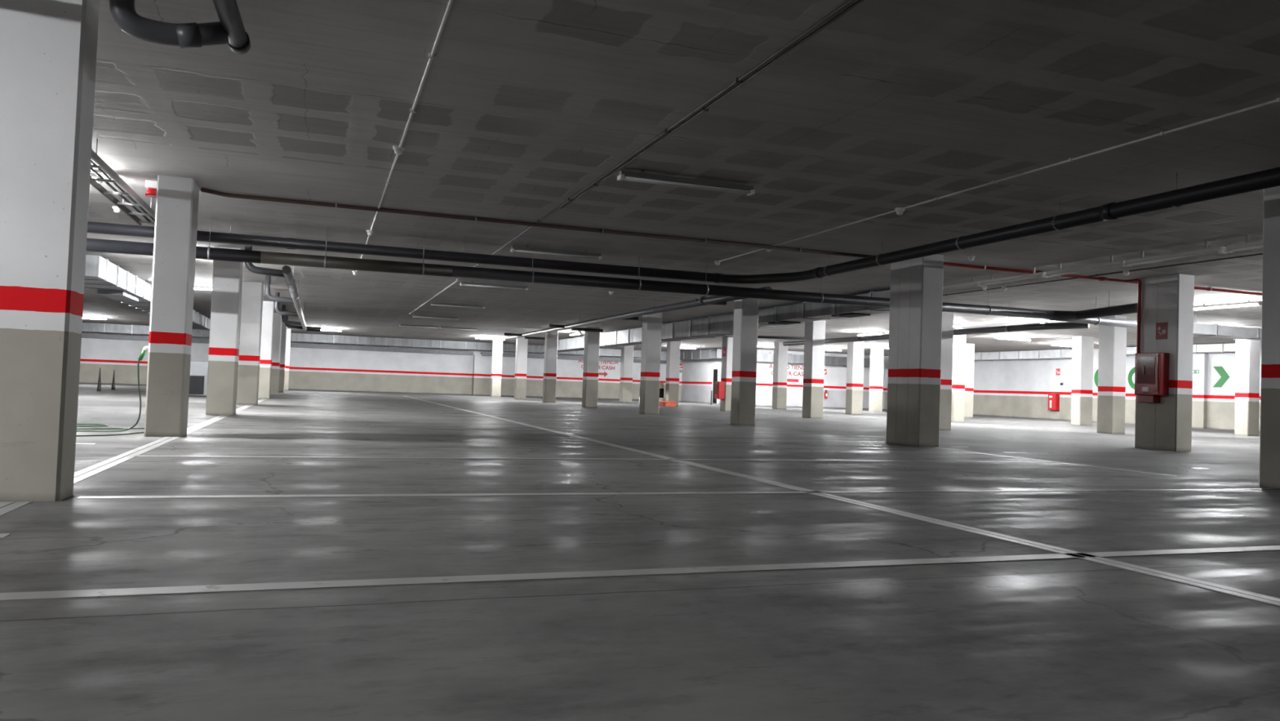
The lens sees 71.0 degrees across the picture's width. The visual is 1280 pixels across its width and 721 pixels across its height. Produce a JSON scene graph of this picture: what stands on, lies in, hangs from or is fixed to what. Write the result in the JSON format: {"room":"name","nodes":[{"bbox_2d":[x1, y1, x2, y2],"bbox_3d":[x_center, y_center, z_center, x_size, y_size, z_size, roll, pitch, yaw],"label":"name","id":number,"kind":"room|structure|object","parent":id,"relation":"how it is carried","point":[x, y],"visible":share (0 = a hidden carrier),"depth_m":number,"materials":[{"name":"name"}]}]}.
{"room":"parking garage","nodes":[
{"label":"parking garage","id":0,"kind":"room"},
{"bbox_2d":[79,331,666,399],"bbox_3d":[-14.268,0.241,49.751,35.100,3.000,0.300,3,-2,-20],"label":"wall","id":1,"kind":"structure","parent":0,"point":[309,368],"depth_m":49.67,"materials":[{"name":"paint"}]},
{"bbox_2d":[81,333,666,364],"bbox_3d":[-14.353,-0.625,49.503,34.060,0.210,0.140,3,-2,-20],"label":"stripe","id":2,"kind":"object","parent":1,"relation":"attached to","point":[83,335],"visible":0.53,"depth_m":49.47,"materials":[{"name":"paint"}]},
{"bbox_2d":[471,354,481,395],"bbox_3d":[-9.299,0.816,51.089,0.400,2.280,0.500,3,-2,-20],"label":"concrete pillar","id":3,"kind":"structure","parent":1,"relation":"attached to","point":[477,364],"depth_m":50.86,"materials":[{"name":"paint"}]},
{"bbox_2d":[577,360,617,377],"bbox_3d":[-2.502,0.465,53.784,2.530,1.040,0.004,3,-2,-20],"label":"painted lettering","id":4,"kind":"object","parent":1,"relation":"attached to","point":[605,374],"depth_m":53.93,"materials":[{"name":"red paint"}]},
{"bbox_2d":[0,382,1279,720],"bbox_3d":[1.032,1.517,20.783,44.600,0.200,65.100,3,-2,-20],"label":"floor","id":5,"kind":"structure","parent":0,"point":[1060,639],"depth_m":3.67,"materials":[{"name":"concrete"}]},
{"bbox_2d":[0,501,31,515],"bbox_3d":[-1.977,0.714,0.806,0.150,0.003,8.870,3,-2,-20],"label":"painted line","id":6,"kind":"object","parent":5,"relation":"on","point":[17,504],"visible":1,"depth_m":4.83,"materials":[{"name":"white paint"}]},
{"bbox_2d":[0,0,99,502],"bbox_3d":[-3.500,-0.709,5.193,0.450,3.000,0.330,3,-2,-20],"label":"concrete pillar","id":7,"kind":"structure","parent":5,"relation":"on","point":[48,48],"depth_m":5.06,"materials":[{"name":"paint"}]},
{"bbox_2d":[75,346,148,436],"bbox_3d":[-7.026,0.310,10.672,2.148,1.033,2.443,3,-2,-33],"label":"garden hose","id":8,"kind":"object","parent":5,"relation":"on","point":[144,351],"visible":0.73,"depth_m":10.57,"materials":[{"name":"green plastic"}]},
{"bbox_2d":[73,436,180,483],"bbox_3d":[-4.477,0.835,7.813,0.150,0.003,5.250,3,-2,-20],"label":"painted line","id":9,"kind":"object","parent":5,"relation":"on","point":[131,455],"visible":0.64,"depth_m":7.45,"materials":[{"name":"white paint"}]},
{"bbox_2d":[143,174,199,436],"bbox_3d":[-5.504,-0.620,10.556,0.380,3.000,0.520,3,-2,-20],"label":"concrete pillar","id":10,"kind":"structure","parent":5,"relation":"on","point":[173,277],"depth_m":10.32,"materials":[{"name":"paint"}]},
{"bbox_2d":[145,179,156,197],"bbox_3d":[-5.782,-2.038,10.662,0.175,0.180,0.150,3,-2,-20],"label":"fire alarm","id":11,"kind":"object","parent":10,"relation":"attached to","point":[151,185],"visible":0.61,"depth_m":10.61,"materials":[{"name":"red plastic"}]},
{"bbox_2d":[188,360,208,396],"bbox_3d":[-13.732,0.553,27.372,1.140,1.080,0.800,3,-2,-20],"label":"base cabinet","id":12,"kind":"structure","parent":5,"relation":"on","point":[198,370],"depth_m":27.12,"materials":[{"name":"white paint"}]},
{"bbox_2d":[186,414,228,434],"bbox_3d":[-6.466,0.931,13.388,0.150,0.003,5.470,3,-2,-20],"label":"painted line","id":13,"kind":"object","parent":5,"relation":"on","point":[220,417],"visible":0.71,"depth_m":13.03,"materials":[{"name":"white paint"}]},
{"bbox_2d":[205,246,243,415],"bbox_3d":[-7.516,-0.521,16.240,0.450,3.000,0.520,3,-2,-20],"label":"concrete pillar","id":14,"kind":"structure","parent":5,"relation":"on","point":[227,276],"depth_m":16.00,"materials":[{"name":"paint"}]},
{"bbox_2d":[236,280,263,404],"bbox_3d":[-9.612,-0.419,22.116,0.450,3.000,0.500,3,-2,-20],"label":"concrete pillar","id":15,"kind":"structure","parent":5,"relation":"on","point":[251,308],"depth_m":21.89,"materials":[{"name":"paint"}]},
{"bbox_2d":[257,301,274,399],"bbox_3d":[-11.633,-0.322,27.765,0.440,3.000,0.500,3,-2,-20],"label":"concrete pillar","id":16,"kind":"structure","parent":5,"relation":"on","point":[268,310],"depth_m":27.55,"materials":[{"name":"paint"}]},
{"bbox_2d":[270,313,281,395],"bbox_3d":[-13.509,-0.231,33.040,0.450,3.000,0.500,3,-2,-20],"label":"concrete pillar","id":17,"kind":"structure","parent":5,"relation":"on","point":[277,317],"depth_m":32.84,"materials":[{"name":"paint"}]},
{"bbox_2d":[278,321,287,392],"bbox_3d":[-15.391,-0.140,38.314,0.450,3.000,0.500,3,-2,-20],"label":"concrete pillar","id":18,"kind":"structure","parent":5,"relation":"on","point":[284,328],"depth_m":38.12,"materials":[{"name":"paint"}]},
{"bbox_2d":[284,328,291,390],"bbox_3d":[-17.301,-0.047,43.683,0.420,3.000,0.500,3,-2,-20],"label":"concrete pillar","id":19,"kind":"structure","parent":5,"relation":"on","point":[288,331],"depth_m":43.50,"materials":[{"name":"paint"}]},
{"bbox_2d":[227,423,532,429],"bbox_3d":[-3.897,1.042,14.095,4.800,0.003,0.090,3,-2,-20],"label":"painted line","id":20,"kind":"object","parent":5,"relation":"on","point":[228,424],"visible":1,"depth_m":13.98,"materials":[{"name":"white paint"}]},
{"bbox_2d":[75,490,883,498],"bbox_3d":[-0.695,0.919,6.161,5.500,0.003,0.100,3,-2,-20],"label":"painted line","id":21,"kind":"object","parent":5,"relation":"on","point":[836,491],"visible":1,"depth_m":5.94,"materials":[{"name":"white paint"}]},
{"bbox_2d":[490,338,502,396],"bbox_3d":[-7.483,0.392,46.818,0.480,3.000,0.420,3,-2,-20],"label":"concrete pillar","id":22,"kind":"structure","parent":5,"relation":"on","point":[497,344],"depth_m":46.63,"materials":[{"name":"paint"}]},
{"bbox_2d":[513,337,528,399],"bbox_3d":[-5.546,0.310,41.776,0.480,3.000,0.420,3,-2,-20],"label":"concrete pillar","id":23,"kind":"structure","parent":5,"relation":"on","point":[521,356],"depth_m":41.59,"materials":[{"name":"paint"}]},
{"bbox_2d":[542,330,558,402],"bbox_3d":[-3.671,0.225,36.712,0.450,3.000,0.420,3,-2,-20],"label":"concrete pillar","id":24,"kind":"structure","parent":5,"relation":"on","point":[551,339],"depth_m":36.52,"materials":[{"name":"paint"}]},
{"bbox_2d":[582,323,599,407],"bbox_3d":[-1.709,0.134,31.361,0.450,3.000,0.420,3,-2,-20],"label":"concrete pillar","id":25,"kind":"structure","parent":5,"relation":"on","point":[592,339],"depth_m":31.17,"materials":[{"name":"paint"}]},
{"bbox_2d":[136,455,1048,462],"bbox_3d":[0.365,1.058,9.584,10.200,0.003,0.100,3,-2,-20],"label":"painted line","id":26,"kind":"object","parent":5,"relation":"on","point":[136,455],"visible":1,"depth_m":9.14,"materials":[{"name":"white paint"}]},
{"bbox_2d":[619,345,633,402],"bbox_3d":[-0.648,0.534,43.535,0.500,3.000,0.450,3,-2,-20],"label":"concrete pillar","id":27,"kind":"structure","parent":5,"relation":"on","point":[627,352],"depth_m":43.33,"materials":[{"name":"paint"}]},
{"bbox_2d":[0,545,1279,600],"bbox_3d":[2.334,0.976,4.511,10.500,0.003,0.105,3,-2,-20],"label":"painted line","id":28,"kind":"object","parent":5,"relation":"on","point":[500,577],"visible":1,"depth_m":3.55,"materials":[{"name":"white paint"}]},
{"bbox_2d":[639,312,662,414],"bbox_3d":[0.307,0.037,25.711,0.450,3.000,0.420,3,-2,-20],"label":"concrete pillar","id":29,"kind":"structure","parent":5,"relation":"on","point":[651,323],"depth_m":25.52,"materials":[{"name":"paint"}]},
{"bbox_2d":[658,400,676,406],"bbox_3d":[1.158,1.819,37.715,0.610,0.215,0.505,3,-2,-20],"label":"crate","id":30,"kind":"object","parent":5,"relation":"on","point":[664,403],"visible":0.91,"depth_m":37.51,"materials":[{"name":"orange plastic"}]},
{"bbox_2d":[665,340,680,406],"bbox_3d":[1.414,0.460,38.618,0.480,3.000,0.400,3,-2,-20],"label":"concrete pillar","id":31,"kind":"structure","parent":5,"relation":"on","point":[673,360],"depth_m":38.44,"materials":[{"name":"paint"}]},
{"bbox_2d":[720,336,733,411],"bbox_3d":[3.259,0.360,33.092,0.380,3.000,0.450,3,-2,-20],"label":"concrete pillar","id":32,"kind":"structure","parent":5,"relation":"on","point":[727,342],"depth_m":32.87,"materials":[{"name":"paint"}]},
{"bbox_2d":[714,381,725,399],"bbox_3d":[2.925,1.090,32.950,0.280,0.650,0.370,3,-2,-20],"label":"box","id":33,"kind":"object","parent":32,"relation":"attached to","point":[719,387],"visible":1,"depth_m":32.79,"materials":[{"name":"red metal"}]},
{"bbox_2d":[730,297,759,425],"bbox_3d":[2.349,-0.058,20.122,0.420,3.000,0.420,3,-2,-20],"label":"concrete pillar","id":34,"kind":"structure","parent":5,"relation":"on","point":[743,403],"depth_m":19.94,"materials":[{"name":"paint"}]},
{"bbox_2d":[772,342,787,408],"bbox_3d":[6.310,0.685,40.387,0.500,3.000,0.450,3,-2,-20],"label":"concrete pillar","id":35,"kind":"structure","parent":5,"relation":"on","point":[779,387],"depth_m":40.19,"materials":[{"name":"paint"}]},
{"bbox_2d":[802,320,825,418],"bbox_3d":[5.350,0.270,27.601,0.450,3.000,0.500,3,-2,-20],"label":"concrete pillar","id":36,"kind":"structure","parent":5,"relation":"on","point":[815,331],"depth_m":27.39,"materials":[{"name":"paint"}]},
{"bbox_2d":[401,395,1279,606],"bbox_3d":[-3.358,1.238,20.018,0.130,0.003,44.000,3,-2,-20],"label":"painted line","id":37,"kind":"object","parent":5,"relation":"on","point":[1233,591],"visible":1,"depth_m":5.00,"materials":[{"name":"white paint"}]},
{"bbox_2d":[845,341,864,414],"bbox_3d":[8.413,0.601,35.086,0.500,3.000,0.450,3,-2,-20],"label":"concrete pillar","id":38,"kind":"structure","parent":5,"relation":"on","point":[855,350],"depth_m":34.89,"materials":[{"name":"paint"}]},
{"bbox_2d":[868,347,884,412],"bbox_3d":[11.101,0.905,42.119,0.500,3.000,0.400,3,-2,-20],"label":"concrete pillar","id":39,"kind":"structure","parent":5,"relation":"on","point":[877,354],"depth_m":41.95,"materials":[{"name":"paint"}]},
{"bbox_2d":[885,253,943,446],"bbox_3d":[4.393,-0.158,14.360,0.402,3.000,0.850,3,-2,-20],"label":"concrete pillar","id":40,"kind":"structure","parent":5,"relation":"on","point":[916,291],"depth_m":14.04,"materials":[{"name":"paint"}]},
{"bbox_2d":[939,311,953,430],"bbox_3d":[7.180,0.150,21.418,0.380,3.000,0.420,3,-2,-20],"label":"concrete pillar","id":41,"kind":"structure","parent":5,"relation":"on","point":[947,337],"depth_m":21.22,"materials":[{"name":"paint"}]},
{"bbox_2d":[951,328,966,422],"bbox_3d":[10.136,0.474,28.801,0.420,3.000,0.450,3,-2,-20],"label":"concrete pillar","id":42,"kind":"structure","parent":5,"relation":"on","point":[959,340],"depth_m":28.58,"materials":[{"name":"paint"}]},
{"bbox_2d":[964,343,974,417],"bbox_3d":[13.289,0.817,36.583,0.500,3.000,0.400,3,-2,-20],"label":"concrete pillar","id":43,"kind":"structure","parent":5,"relation":"on","point":[970,348],"depth_m":36.40,"materials":[{"name":"paint"}]},
{"bbox_2d":[931,447,1180,476],"bbox_3d":[5.129,1.286,11.630,0.080,0.003,4.100,3,-2,-20],"label":"painted line","id":44,"kind":"object","parent":5,"relation":"on","point":[931,447],"visible":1,"depth_m":11.12,"materials":[{"name":"white paint"}]},
{"bbox_2d":[881,488,1275,492],"bbox_3d":[3.965,1.132,7.819,4.400,0.003,0.060,3,-2,-20],"label":"painted line","id":45,"kind":"object","parent":5,"relation":"on","point":[1248,488],"visible":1,"depth_m":7.67,"materials":[{"name":"white paint"}]},
{"bbox_2d":[1071,336,1093,425],"bbox_3d":[14.992,0.693,30.397,0.550,3.000,0.400,3,-2,-20],"label":"concrete pillar","id":46,"kind":"structure","parent":5,"relation":"on","point":[1082,392],"depth_m":30.23,"materials":[{"name":"paint"}]},
{"bbox_2d":[1097,315,1126,434],"bbox_3d":[12.069,0.367,22.935,0.420,3.000,0.500,3,-2,-20],"label":"concrete pillar","id":47,"kind":"structure","parent":5,"relation":"on","point":[1111,401],"depth_m":22.74,"materials":[{"name":"paint"}]},
{"bbox_2d":[1134,273,1194,451],"bbox_3d":[9.116,0.045,15.601,0.382,3.000,0.820,3,-2,-20],"label":"concrete pillar","id":48,"kind":"structure","parent":5,"relation":"on","point":[1166,425],"depth_m":15.28,"materials":[{"name":"paint"}]},
{"bbox_2d":[1134,352,1169,403],"bbox_3d":[8.812,0.301,15.472,0.254,0.860,0.510,3,-2,-20],"label":"cabinet","id":49,"kind":"object","parent":48,"relation":"attached to","point":[1151,369],"visible":1,"depth_m":15.37,"materials":[{"name":"red metal"}]},
{"bbox_2d":[1155,322,1167,339],"bbox_3d":[8.986,-0.510,15.447,0.014,0.290,0.220,3,-2,-20],"label":"sign","id":50,"kind":"object","parent":48,"relation":"attached to","point":[1161,327],"visible":1,"depth_m":15.45,"materials":[{"name":"red metal"}]},
{"bbox_2d":[1234,339,1260,435],"bbox_3d":[17.062,0.610,25.190,0.450,3.000,0.400,3,-2,-20],"label":"concrete pillar","id":51,"kind":"structure","parent":5,"relation":"on","point":[1247,351],"depth_m":25.03,"materials":[{"name":"paint"}]},
{"bbox_2d":[1259,186,1279,488],"bbox_3d":[6.473,-0.259,8.531,0.400,3.000,0.870,3,-2,-20],"label":"concrete pillar","id":52,"kind":"structure","parent":5,"relation":"on","point":[1269,446],"depth_m":8.77,"materials":[{"name":"paint"}]},
{"bbox_2d":[82,0,1279,355],"bbox_3d":[1.146,-1.730,20.880,44.600,0.300,65.100,3,-2,-20],"label":"ceiling","id":53,"kind":"structure","parent":0,"point":[522,105],"depth_m":8.12,"materials":[{"name":"concrete"}]},
{"bbox_2d":[89,138,155,225],"bbox_3d":[-4.812,-2.096,6.894,0.332,0.220,12.150,3,-2,-20],"label":"cable tray","id":54,"kind":"object","parent":53,"relation":"hanging from","point":[100,165],"visible":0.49,"depth_m":10.40,"materials":[{"name":"grey metal"}]},
{"bbox_2d":[84,254,210,329],"bbox_3d":[-14.405,-1.643,27.011,0.840,0.600,21.511,3,-2,-20],"label":"air duct","id":55,"kind":"object","parent":53,"relation":"hanging from","point":[106,278],"visible":0.47,"depth_m":19.79,"materials":[{"name":"metal"}]},
{"bbox_2d":[97,288,138,301],"bbox_3d":[-12.024,-1.498,20.690,0.500,0.100,1.800,3,-2,-20],"label":"ceiling light","id":56,"kind":"object","parent":55,"relation":"attached to","point":[117,295],"depth_m":20.22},
{"bbox_2d":[108,0,250,54],"bbox_3d":[-2.084,-2.009,3.621,0.692,0.404,3.756,3,-2,-20],"label":"pipe","id":57,"kind":"object","parent":53,"relation":"attached to","point":[230,30],"visible":1,"depth_m":5.04,"materials":[{"name":"grey plastic"}]},
{"bbox_2d":[244,244,320,331],"bbox_3d":[-8.778,-1.533,22.931,1.205,0.669,18.638,3,-2,-20],"label":"drain pipe","id":58,"kind":"object","parent":53,"relation":"hanging from","point":[286,273],"visible":0.94,"depth_m":19.96,"materials":[{"name":"grey plastic"}]},
{"bbox_2d":[81,322,641,357],"bbox_3d":[-15.003,-1.080,48.583,32.180,0.482,0.694,3,-2,-20],"label":"air duct","id":59,"kind":"object","parent":53,"relation":"hanging from","point":[86,326],"visible":0.54,"depth_m":48.55,"materials":[{"name":"metal"}]},
{"bbox_2d":[392,144,404,155],"bbox_3d":[-2.329,-2.026,8.655,0.110,0.080,0.110,3,-2,-20],"label":"smoke detector","id":60,"kind":"object","parent":53,"relation":"attached to","point":[398,151],"visible":0.99,"depth_m":8.62,"materials":[{"name":"white plastic"}]},
{"bbox_2d":[355,0,453,271],"bbox_3d":[-2.151,-2.058,8.188,0.050,0.030,22.800,3,-2,-20],"label":"conduit","id":61,"kind":"object","parent":53,"relation":"attached to","point":[432,55],"visible":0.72,"depth_m":6.92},
{"bbox_2d":[400,323,438,328],"bbox_3d":[-8.973,-1.409,36.431,1.520,0.125,0.124,3,-2,-20],"label":"lamp","id":62,"kind":"object","parent":53,"relation":"attached to","point":[406,324],"visible":1,"depth_m":36.40,"materials":[{"name":"metal"}]},
{"bbox_2d":[413,314,457,319],"bbox_3d":[-7.045,-1.506,30.909,1.520,0.125,0.124,3,-2,-20],"label":"lamp","id":63,"kind":"object","parent":53,"relation":"attached to","point":[414,315],"visible":1,"depth_m":30.87,"materials":[{"name":"metal"}]},
{"bbox_2d":[431,301,484,308],"bbox_3d":[-5.223,-1.595,25.773,1.520,0.125,0.124,3,-2,-20],"label":"lamp","id":64,"kind":"object","parent":53,"relation":"attached to","point":[440,304],"visible":1,"depth_m":25.74,"materials":[{"name":"metal"}]},
{"bbox_2d":[459,280,528,290],"bbox_3d":[-3.272,-1.694,20.153,1.520,0.125,0.124,3,-2,-20],"label":"lamp","id":65,"kind":"object","parent":53,"relation":"attached to","point":[462,283],"visible":1,"depth_m":20.11,"materials":[{"name":"metal"}]},
{"bbox_2d":[200,187,873,257],"bbox_3d":[-0.561,-1.852,12.665,10.189,0.064,0.306,3,-2,-20],"label":"pipe","id":66,"kind":"object","parent":53,"relation":"attached to","point":[335,205],"visible":0.94,"depth_m":12.35,"materials":[{"name":"metal"}]},
{"bbox_2d":[510,244,601,259],"bbox_3d":[-1.369,-1.788,14.759,1.520,0.125,0.124,3,-2,-20],"label":"lamp","id":67,"kind":"object","parent":53,"relation":"attached to","point":[513,249],"visible":1,"depth_m":14.72,"materials":[{"name":"metal"}]},
{"bbox_2d":[86,218,1137,328],"bbox_3d":[-2.640,-1.605,13.758,31.912,0.640,2.339,3,-2,-20],"label":"drain pipe","id":68,"kind":"object","parent":53,"relation":"hanging from","point":[1095,316],"visible":0.85,"depth_m":14.89,"materials":[{"name":"grey plastic"}]},
{"bbox_2d":[503,286,771,339],"bbox_3d":[-1.549,-1.240,28.245,1.905,0.428,23.802,3,-2,-20],"label":"drain pipe","id":69,"kind":"object","parent":53,"relation":"hanging from","point":[717,300],"visible":0.94,"depth_m":24.25,"materials":[{"name":"grey plastic"}]},
{"bbox_2d":[455,0,856,279],"bbox_3d":[-0.199,-1.965,8.989,0.050,0.030,23.000,3,-2,-20],"label":"conduit","id":70,"kind":"object","parent":53,"relation":"attached to","point":[848,2],"visible":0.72,"depth_m":6.82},
{"bbox_2d":[87,167,1279,284],"bbox_3d":[-5.455,-2.074,6.425,21.658,0.338,13.700,3,-2,-20],"label":"drain pipe","id":71,"kind":"object","parent":53,"relation":"hanging from","point":[1269,178],"visible":0.98,"depth_m":12.99,"materials":[{"name":"grey plastic"}]},
{"bbox_2d":[617,169,755,195],"bbox_3d":[0.501,-1.881,9.428,1.520,0.125,0.124,3,-2,-20],"label":"lamp","id":72,"kind":"object","parent":53,"relation":"attached to","point":[643,177],"visible":1,"depth_m":9.38,"materials":[{"name":"white plastic"}]},
{"bbox_2d":[680,348,721,359],"bbox_3d":[3.395,-0.332,50.647,0.644,0.562,5.900,3,-2,-20],"label":"air duct","id":73,"kind":"object","parent":53,"relation":"hanging from","point":[715,353],"visible":0.96,"depth_m":49.78,"materials":[{"name":"metal"}]},
{"bbox_2d":[560,0,864,208],"bbox_3d":[1.360,-2.038,4.768,0.044,0.027,14.000,3,-2,-20],"label":"conduit","id":74,"kind":"object","parent":53,"relation":"attached to","point":[704,108],"visible":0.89,"depth_m":6.56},
{"bbox_2d":[540,289,889,353],"bbox_3d":[0.388,-0.908,32.754,0.844,0.592,31.400,3,-2,-20],"label":"air duct","id":75,"kind":"object","parent":53,"relation":"hanging from","point":[722,325],"visible":0.68,"depth_m":25.90,"materials":[{"name":"metal"}]},
{"bbox_2d":[768,320,799,324],"bbox_3d":[3.731,-0.973,23.222,0.500,0.030,0.800,3,-2,-20],"label":"ceiling light","id":76,"kind":"object","parent":75,"relation":"attached to","point":[782,322],"depth_m":23.06,"materials":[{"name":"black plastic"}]},
{"bbox_2d":[831,312,870,317],"bbox_3d":[4.772,-1.024,20.303,0.500,0.030,0.800,3,-2,-20],"label":"ceiling light","id":77,"kind":"object","parent":75,"relation":"attached to","point":[846,314],"depth_m":20.14,"materials":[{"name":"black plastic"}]},
{"bbox_2d":[724,335,804,339],"bbox_3d":[4.107,-0.940,29.679,3.130,0.545,0.103,1,-2,41],"label":"drain pipe","id":78,"kind":"object","parent":53,"relation":"hanging from","point":[758,336],"visible":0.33,"depth_m":29.24,"materials":[{"name":"grey plastic"}]},
{"bbox_2d":[756,349,884,367],"bbox_3d":[9.605,-0.111,48.691,8.100,0.682,0.694,3,-2,-20],"label":"air duct","id":79,"kind":"object","parent":53,"relation":"hanging from","point":[761,357],"visible":0.41,"depth_m":48.02,"materials":[{"name":"metal"}]},
{"bbox_2d":[782,316,1089,346],"bbox_3d":[7.026,-0.919,24.661,0.620,0.682,12.300,3,-2,-22],"label":"drain pipe","id":80,"kind":"object","parent":53,"relation":"hanging from","point":[1051,326],"visible":0.71,"depth_m":21.07,"materials":[{"name":"grey plastic"}]},
{"bbox_2d":[942,276,982,291],"bbox_3d":[5.920,-1.430,16.982,0.124,0.195,1.520,3,-2,-20],"label":"lamp","id":81,"kind":"object","parent":53,"relation":"attached to","point":[974,284],"visible":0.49,"depth_m":16.66,"materials":[{"name":"metal"}]},
{"bbox_2d":[719,97,1279,262],"bbox_3d":[4.051,-1.846,8.008,0.056,0.029,16.300,3,-2,-20],"label":"conduit","id":82,"kind":"object","parent":53,"relation":"attached to","point":[1277,100],"visible":1,"depth_m":8.34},
{"bbox_2d":[994,335,1031,341],"bbox_3d":[13.070,-0.783,31.436,1.520,0.125,0.124,3,-2,-20],"label":"lamp","id":83,"kind":"object","parent":53,"relation":"attached to","point":[1001,336],"visible":1,"depth_m":31.38,"materials":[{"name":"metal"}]},
{"bbox_2d":[978,266,1048,286],"bbox_3d":[6.444,-1.456,15.513,0.124,0.195,1.520,3,-2,-20],"label":"lamp","id":84,"kind":"object","parent":53,"relation":"attached to","point":[1034,275],"visible":0.98,"depth_m":15.44,"materials":[{"name":"metal"}]},
{"bbox_2d":[973,348,1072,360],"bbox_3d":[17.036,-0.228,40.593,0.694,0.394,7.800,3,-2,-20],"label":"air duct","id":85,"kind":"object","parent":53,"relation":"hanging from","point":[1051,353],"visible":0.76,"depth_m":39.73,"materials":[{"name":"metal"}]},
{"bbox_2d":[943,262,1141,352],"bbox_3d":[6.699,-0.883,15.223,4.436,1.341,0.334,3,-2,-20],"label":"pipe","id":86,"kind":"object","parent":53,"relation":"hanging from","point":[983,267],"visible":0.82,"depth_m":15.78,"materials":[{"name":"red metal"}]},
{"bbox_2d":[1044,255,1128,277],"bbox_3d":[6.968,-1.481,14.044,0.124,0.195,1.520,3,-2,-20],"label":"lamp","id":87,"kind":"object","parent":53,"relation":"attached to","point":[1111,264],"visible":1,"depth_m":13.97,"materials":[{"name":"metal"}]},
{"bbox_2d":[942,253,1262,295],"bbox_3d":[7.290,-1.449,17.492,0.048,0.029,16.000,3,-2,-20],"label":"conduit","id":88,"kind":"object","parent":53,"relation":"attached to","point":[1259,253],"visible":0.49,"depth_m":15.04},
{"bbox_2d":[1124,240,1227,266],"bbox_3d":[7.486,-1.506,12.593,0.124,0.195,1.520,3,-2,-20],"label":"lamp","id":89,"kind":"object","parent":53,"relation":"attached to","point":[1219,250],"visible":0.89,"depth_m":12.49,"materials":[{"name":"metal"}]},
{"bbox_2d":[1126,342,1235,355],"bbox_3d":[19.690,-0.401,32.995,0.584,0.314,5.700,3,-2,-20],"label":"air duct","id":90,"kind":"object","parent":53,"relation":"hanging from","point":[1224,347],"visible":0.39,"depth_m":31.44,"materials":[{"name":"metal"}]},
{"bbox_2d":[1128,281,1262,295],"bbox_3d":[16.506,-1.067,18.862,16.380,0.063,0.076,3,-2,-20],"label":"pipe","id":91,"kind":"object","parent":53,"relation":"attached to","point":[1195,287],"visible":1,"depth_m":16.89,"materials":[{"name":"red metal"}]},
{"bbox_2d":[1193,314,1262,340],"bbox_3d":[16.752,-0.710,22.873,8.200,0.522,0.644,3,-2,-20],"label":"air duct","id":92,"kind":"object","parent":53,"relation":"hanging from","point":[1217,331],"visible":0.56,"depth_m":21.70,"materials":[{"name":"metal"}]},
{"bbox_2d":[1193,299,1262,310],"bbox_3d":[12.415,-1.177,18.997,0.124,0.125,1.520,3,-2,-20],"label":"lamp","id":93,"kind":"object","parent":53,"relation":"attached to","point":[1248,303],"visible":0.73,"depth_m":18.93,"materials":[{"name":"metal"}]},
{"bbox_2d":[1224,235,1262,253],"bbox_3d":[8.013,-1.532,11.115,0.124,0.195,1.520,3,-2,-20],"label":"lamp","id":94,"kind":"object","parent":53,"relation":"attached to","point":[1258,244],"visible":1,"depth_m":11.58,"materials":[{"name":"white plastic"}]},
{"bbox_2d":[680,358,721,404],"bbox_3d":[3.587,0.919,51.438,0.300,3.000,8.500,3,-2,-20],"label":"wall","id":95,"kind":"structure","parent":0,"point":[696,375],"depth_m":51.59,"materials":[{"name":"grey paint"}]},
{"bbox_2d":[678,360,682,400],"bbox_3d":[2.082,0.961,54.616,0.400,3.000,1.500,3,-2,-20],"label":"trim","id":96,"kind":"structure","parent":95,"relation":"attached to","point":[681,361],"depth_m":53.93,"materials":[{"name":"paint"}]},
{"bbox_2d":[711,367,719,404],"bbox_3d":[4.144,1.390,49.292,0.050,1.970,0.760,3,-2,-20],"label":"door","id":97,"kind":"structure","parent":95,"relation":"in","point":[715,371],"depth_m":49.38,"materials":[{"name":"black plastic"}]},
{"bbox_2d":[755,349,885,408],"bbox_3d":[9.577,1.063,49.218,9.500,3.000,0.300,3,-2,-20],"label":"wall","id":98,"kind":"structure","parent":0,"point":[835,379],"depth_m":48.80,"materials":[{"name":"grey paint"}]},
{"bbox_2d":[768,364,803,382],"bbox_3d":[8.075,0.700,48.528,2.460,0.920,0.004,3,-2,-20],"label":"painted lettering","id":99,"kind":"object","parent":98,"relation":"attached to","point":[788,373],"depth_m":48.62,"materials":[{"name":"red paint"}]},
{"bbox_2d":[884,342,1261,431],"bbox_3d":[23.364,0.804,24.250,0.300,3.000,56.000,3,-2,-20],"label":"wall","id":100,"kind":"structure","parent":0,"point":[1021,388],"depth_m":39.63,"materials":[{"name":"paint"}]},
{"bbox_2d":[1048,392,1059,411],"bbox_3d":[17.878,1.794,38.751,0.224,0.780,0.550,3,-2,-20],"label":"box","id":101,"kind":"object","parent":100,"relation":"attached to","point":[1053,397],"visible":1,"depth_m":38.63,"materials":[{"name":"red metal"}]},
{"bbox_2d":[1059,358,1071,420],"bbox_3d":[18.180,1.035,38.112,0.150,3.000,0.700,3,-2,-20],"label":"concrete pillar","id":102,"kind":"structure","parent":100,"relation":"attached to","point":[1065,390],"depth_m":38.10,"materials":[{"name":"paint"}]},
{"bbox_2d":[1128,367,1134,389],"bbox_3d":[19.394,0.693,34.962,0.004,0.920,0.880,3,-2,-20],"label":"painted sign","id":103,"kind":"object","parent":100,"relation":"attached to","point":[1131,372],"depth_m":35.22,"materials":[{"name":"green paint"}]},
{"bbox_2d":[1191,352,1207,428],"bbox_3d":[20.196,0.937,32.462,0.150,3.000,0.600,3,-2,-20],"label":"concrete pillar","id":104,"kind":"structure","parent":100,"relation":"attached to","point":[1199,360],"depth_m":32.30,"materials":[{"name":"paint"}]},
{"bbox_2d":[1213,366,1229,386],"bbox_3d":[20.555,0.580,31.715,0.004,0.745,0.640,3,-2,-20],"label":"painted arrow","id":105,"kind":"object","parent":100,"relation":"attached to","point":[1224,376],"depth_m":31.71,"materials":[{"name":"green paint"}]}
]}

